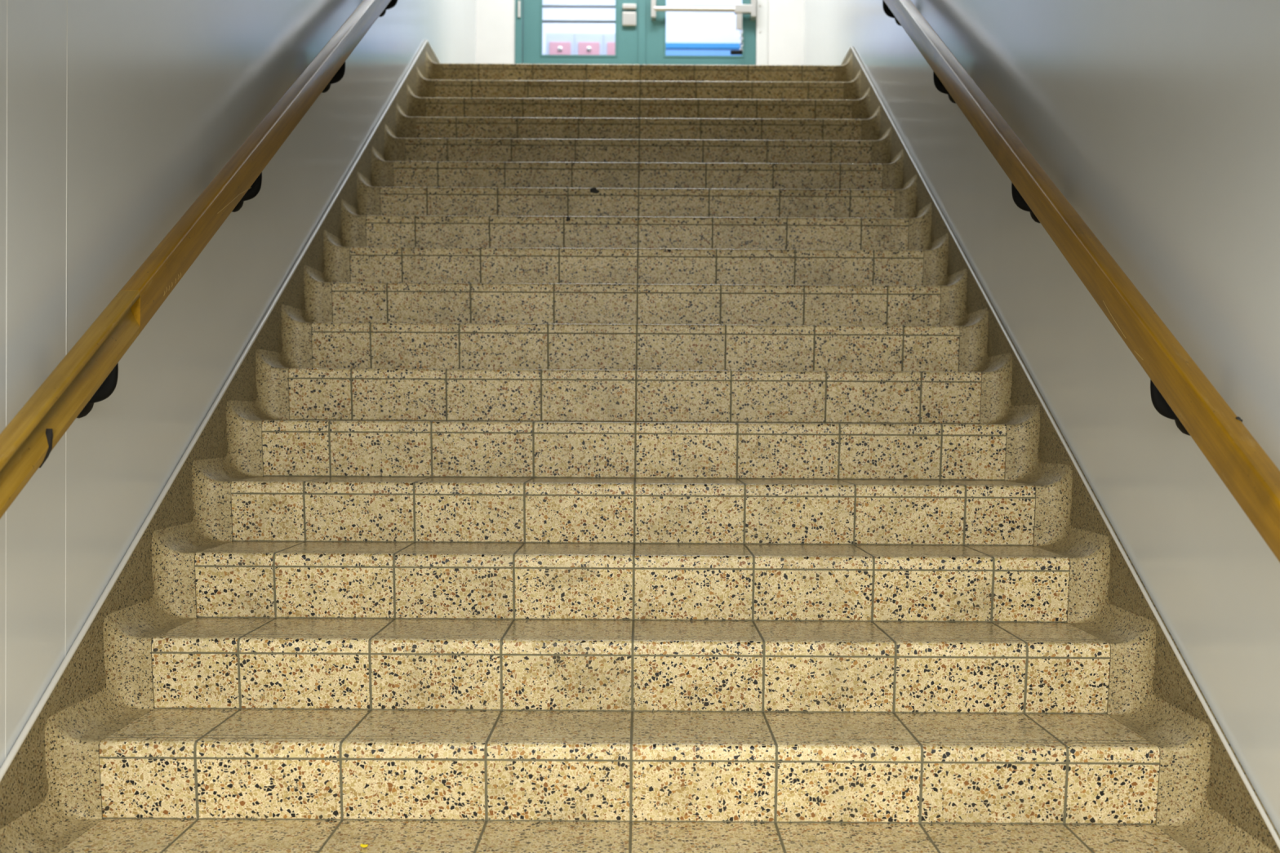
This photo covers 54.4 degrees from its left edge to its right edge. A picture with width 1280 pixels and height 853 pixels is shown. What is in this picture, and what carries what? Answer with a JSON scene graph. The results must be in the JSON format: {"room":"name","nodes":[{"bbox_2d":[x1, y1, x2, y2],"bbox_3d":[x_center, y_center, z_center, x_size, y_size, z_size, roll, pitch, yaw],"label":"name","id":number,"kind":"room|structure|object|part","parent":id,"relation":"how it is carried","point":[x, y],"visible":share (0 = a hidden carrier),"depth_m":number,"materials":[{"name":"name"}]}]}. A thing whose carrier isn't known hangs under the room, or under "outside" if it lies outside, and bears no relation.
{"room":"indoor stairwell","nodes":[
{"label":"indoor stairwell","id":0,"kind":"room"},
{"bbox_2d":[0,0,475,768],"bbox_3d":[-1.299,-1.515,2.517,0.150,6.434,13.350,0,0,0],"label":"wall","id":1,"kind":"structure","parent":0,"point":[141,104],"depth_m":3.01,"materials":[{"name":"grey paint"}]},
{"bbox_2d":[4,43,7,759],"bbox_3d":[-1.227,-1.052,2.415,0.001,3.434,0.001,0,0,0],"label":"trim","id":2,"kind":"structure","parent":1,"relation":"attached to","point":[6,43],"depth_m":2.42,"materials":[{"name":"paint"}]},
{"bbox_2d":[65,0,67,634],"bbox_3d":[-1.226,-1.130,2.666,0.001,3.282,0.001,0,0,0],"label":"trim","id":3,"kind":"structure","parent":1,"relation":"attached to","point":[67,0],"depth_m":2.67,"materials":[{"name":"paint"}]},
{"bbox_2d":[0,0,397,518],"bbox_3d":[-1.164,-1.191,4.294,0.121,4.097,6.600,0,0,0],"label":"handrail","id":4,"kind":"object","parent":1,"relation":"attached to","point":[87,375],"visible":1,"depth_m":2.85,"materials":[{"name":"orange wood"}]},
{"bbox_3d":[-1.139,0.288,1.886,0.048,1.169,1.765,0,0,0],"label":"rail","id":5,"kind":"part","parent":4,"relation":"part of","materials":[{"name":"brown wood"}]},
{"bbox_3d":[-1.216,-0.065,2.721,0.033,0.094,0.094,0,0,0],"label":"wall plate","id":6,"kind":"part","parent":4,"relation":"part of","materials":[{"name":"black metal"}]},
{"bbox_3d":[-1.182,-0.115,2.721,0.081,0.133,0.030,0,0,0],"label":"arm","id":7,"kind":"part","parent":4,"relation":"part of","materials":[{"name":"black metal"}]},
{"bbox_3d":[-1.211,-0.692,3.742,0.033,0.094,0.094,0,0,0],"label":"wall plate","id":8,"kind":"part","parent":4,"relation":"part of","materials":[{"name":"black metal"}]},
{"bbox_3d":[-1.177,-0.742,3.742,0.081,0.133,0.030,0,0,0],"label":"arm","id":9,"kind":"part","parent":4,"relation":"part of","materials":[{"name":"black metal"}]},
{"bbox_3d":[-1.124,-1.731,5.174,0.048,3.027,4.833,0,0,0],"label":"rail","id":10,"kind":"part","parent":4,"relation":"part of","materials":[{"name":"orange wood"}]},
{"bbox_3d":[-1.206,-1.331,4.783,0.033,0.094,0.094,0,0,0],"label":"wall plate","id":11,"kind":"part","parent":4,"relation":"part of","materials":[{"name":"black metal"}]},
{"bbox_3d":[-1.172,-1.381,4.783,0.081,0.133,0.030,0,0,0],"label":"arm","id":12,"kind":"part","parent":4,"relation":"part of","materials":[{"name":"black metal"}]},
{"bbox_3d":[-1.202,-1.961,5.809,0.033,0.094,0.094,0,0,0],"label":"wall plate","id":13,"kind":"part","parent":4,"relation":"part of","materials":[{"name":"black metal"}]},
{"bbox_3d":[-1.168,-2.011,5.809,0.081,0.133,0.030,0,0,0],"label":"arm","id":14,"kind":"part","parent":4,"relation":"part of","materials":[{"name":"black metal"}]},
{"bbox_2d":[589,187,599,193],"bbox_3d":[-0.196,-1.020,5.378,0.042,0.025,0.004,0,0,0],"label":"debris","id":15,"kind":"object","parent":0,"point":[594,190],"visible":1,"depth_m":5.38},
{"bbox_2d":[475,0,804,65],"bbox_3d":[0.004,-3.416,9.254,2.422,2.700,0.150,0,0,0],"label":"wall","id":16,"kind":"structure","parent":0,"point":[495,19],"depth_m":9.18,"materials":[{"name":"white paint"}]},
{"bbox_2d":[517,0,638,64],"bbox_3d":[-0.450,-3.120,9.243,0.902,2.087,0.177,0,0,0],"label":"door","id":17,"kind":"structure","parent":16,"relation":"in","point":[626,21],"depth_m":9.20,"materials":[{"name":"teal paint"}]},
{"bbox_3d":[-0.079,-3.007,9.187,0.103,0.101,0.030,0,0,0],"label":"latch plate","id":18,"kind":"part","parent":17,"relation":"part of","materials":[{"name":"silver metal"}]},
{"bbox_2d":[515,0,768,64],"bbox_3d":[0.011,-3.141,9.238,1.863,2.150,0.146,0,0,0],"label":"door frame","id":19,"kind":"structure","parent":16,"relation":"attached to","point":[762,6],"depth_m":9.17,"materials":[{"name":"beige paint"}]},
{"bbox_2d":[638,0,755,64],"bbox_3d":[0.423,-3.115,9.173,0.869,2.087,0.145,0,0,0],"label":"door","id":20,"kind":"structure","parent":16,"relation":"in","point":[651,13],"depth_m":9.20,"materials":[{"name":"teal paint"}]},
{"bbox_2d":[730,13,743,54],"bbox_3d":[0.710,-2.880,9.119,0.094,0.306,0.030,0,0,0],"label":"chain","id":21,"kind":"object","parent":20,"relation":"hanging from","point":[739,15],"visible":1,"depth_m":9.11,"materials":[{"name":"silver metal"}]},
{"bbox_2d":[542,0,742,54],"bbox_3d":[0.032,-3.334,12.255,8.000,2.900,0.150,0,0,0],"label":"window","id":22,"kind":"structure","parent":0,"point":[708,27],"depth_m":12.18,"materials":[{"name":"clear glass"}]},
{"bbox_2d":[665,48,742,55],"bbox_3d":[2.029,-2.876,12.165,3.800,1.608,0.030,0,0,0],"label":"trim","id":23,"kind":"structure","parent":22,"relation":"attached to","point":[669,51],"depth_m":12.15,"materials":[{"name":"blue paint"}]},
{"bbox_2d":[666,42,742,48],"bbox_3d":[2.034,-3.707,12.153,3.800,0.053,0.045,0,0,0],"label":"trim","id":24,"kind":"structure","parent":22,"relation":"attached to","point":[668,45],"depth_m":12.13,"materials":[{"name":"blue paint"}]},
{"bbox_2d":[804,0,1279,835],"bbox_3d":[1.272,-1.500,2.514,0.150,6.434,13.350,0,0,0],"label":"wall","id":25,"kind":"structure","parent":0,"point":[1157,122],"depth_m":2.94,"materials":[{"name":"grey paint"}]},
{"bbox_2d":[882,0,1279,562],"bbox_3d":[1.137,-1.179,4.292,0.120,4.097,6.600,0,0,0],"label":"handrail","id":26,"kind":"object","parent":25,"relation":"attached to","point":[1180,392],"visible":1,"depth_m":2.75,"materials":[{"name":"orange wood"}]},
{"bbox_3d":[1.153,-1.937,5.707,0.081,0.133,0.030,0,0,0],"label":"arm","id":27,"kind":"part","parent":26,"relation":"part of","materials":[{"name":"black metal"}]},
{"bbox_3d":[1.186,-1.887,5.707,0.033,0.094,0.094,0,0,0],"label":"wall plate","id":28,"kind":"part","parent":26,"relation":"part of","materials":[{"name":"black metal"}]},
{"bbox_3d":[1.148,-1.319,4.701,0.081,0.133,0.030,0,0,0],"label":"arm","id":29,"kind":"part","parent":26,"relation":"part of","materials":[{"name":"black metal"}]},
{"bbox_3d":[1.182,-1.269,4.701,0.033,0.094,0.094,0,0,0],"label":"wall plate","id":30,"kind":"part","parent":26,"relation":"part of","materials":[{"name":"black metal"}]},
{"bbox_3d":[1.144,-0.702,3.695,0.081,0.133,0.030,0,0,0],"label":"arm","id":31,"kind":"part","parent":26,"relation":"part of","materials":[{"name":"black metal"}]},
{"bbox_3d":[1.177,-0.651,3.695,0.033,0.094,0.094,0,0,0],"label":"wall plate","id":32,"kind":"part","parent":26,"relation":"part of","materials":[{"name":"black metal"}]},
{"bbox_3d":[1.139,-0.078,2.678,0.081,0.133,0.030,0,0,0],"label":"arm","id":33,"kind":"part","parent":26,"relation":"part of","materials":[{"name":"black metal"}]},
{"bbox_3d":[1.173,-0.027,2.679,0.033,0.094,0.094,0,0,0],"label":"wall plate","id":34,"kind":"part","parent":26,"relation":"part of","materials":[{"name":"black metal"}]},
{"bbox_3d":[0.023,-1.975,10.763,8.000,0.200,2.850,0,0,0],"label":"floor","id":35,"kind":"structure","parent":0,"visible":0},
{"bbox_2d":[546,32,574,54],"bbox_3d":[-0.754,-2.893,11.920,0.269,1.613,0.506,0,0,0],"label":"locker","id":36,"kind":"object","parent":35,"relation":"on","point":[557,43],"visible":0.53,"depth_m":11.69,"materials":[{"name":"metal"}]},
{"bbox_3d":[-0.754,-2.898,11.689,0.200,1.426,0.012,0,0,0],"label":"door","id":37,"kind":"part","parent":36,"relation":"part of","materials":[{"name":"pink paint"}]},
{"bbox_2d":[574,32,603,54],"bbox_3d":[-0.483,-2.891,11.920,0.269,1.613,0.506,0,0,0],"label":"locker","id":38,"kind":"object","parent":35,"relation":"on","point":[584,43],"visible":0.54,"depth_m":11.69,"materials":[{"name":"white metal"}]},
{"bbox_3d":[-0.483,-2.896,11.689,0.200,1.426,0.012,0,0,0],"label":"door","id":39,"kind":"part","parent":38,"relation":"part of","materials":[{"name":"pink paint"}]},
{"bbox_2d":[603,33,615,54],"bbox_3d":[-0.211,-2.890,11.920,0.269,1.613,0.506,0,0,0],"label":"locker","id":40,"kind":"object","parent":35,"relation":"on","point":[609,39],"visible":0.11,"depth_m":11.69,"materials":[{"name":"white metal"}]},
{"bbox_3d":[-0.212,-2.895,11.689,0.200,1.426,0.012,0,0,0],"label":"door","id":41,"kind":"part","parent":40,"relation":"part of","materials":[{"name":"pink paint"}]},
{"bbox_3d":[-0.035,1.633,-1.299,2.422,0.200,5.682,0,0,0],"label":"floor","id":42,"kind":"structure","parent":0,"visible":0},
{"bbox_2d":[0,39,1279,852],"bbox_3d":[-0.017,-0.315,5.149,2.420,3.717,8.121,0,0,0],"label":"staircase","id":43,"kind":"structure","parent":42,"relation":"on","point":[506,523],"depth_m":3.23,"materials":[{"name":"stone"}]},
{"bbox_3d":[-1.222,-0.318,5.146,0.011,3.710,8.106,0,0,0],"label":"skirting","id":44,"kind":"part","parent":43,"relation":"part of","materials":[{"name":"stone"}]},
{"bbox_2d":[360,844,368,848],"bbox_3d":[-0.545,0.829,2.460,0.015,0.007,0.012,0,0,0],"label":"petal","id":45,"kind":"object","parent":43,"relation":"on","point":[362,846],"visible":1,"depth_m":2.46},
{"bbox_3d":[1.187,-0.294,5.144,0.011,3.688,8.106,0,0,0],"label":"skirting","id":46,"kind":"part","parent":43,"relation":"part of","materials":[{"name":"stone"}]}
]}

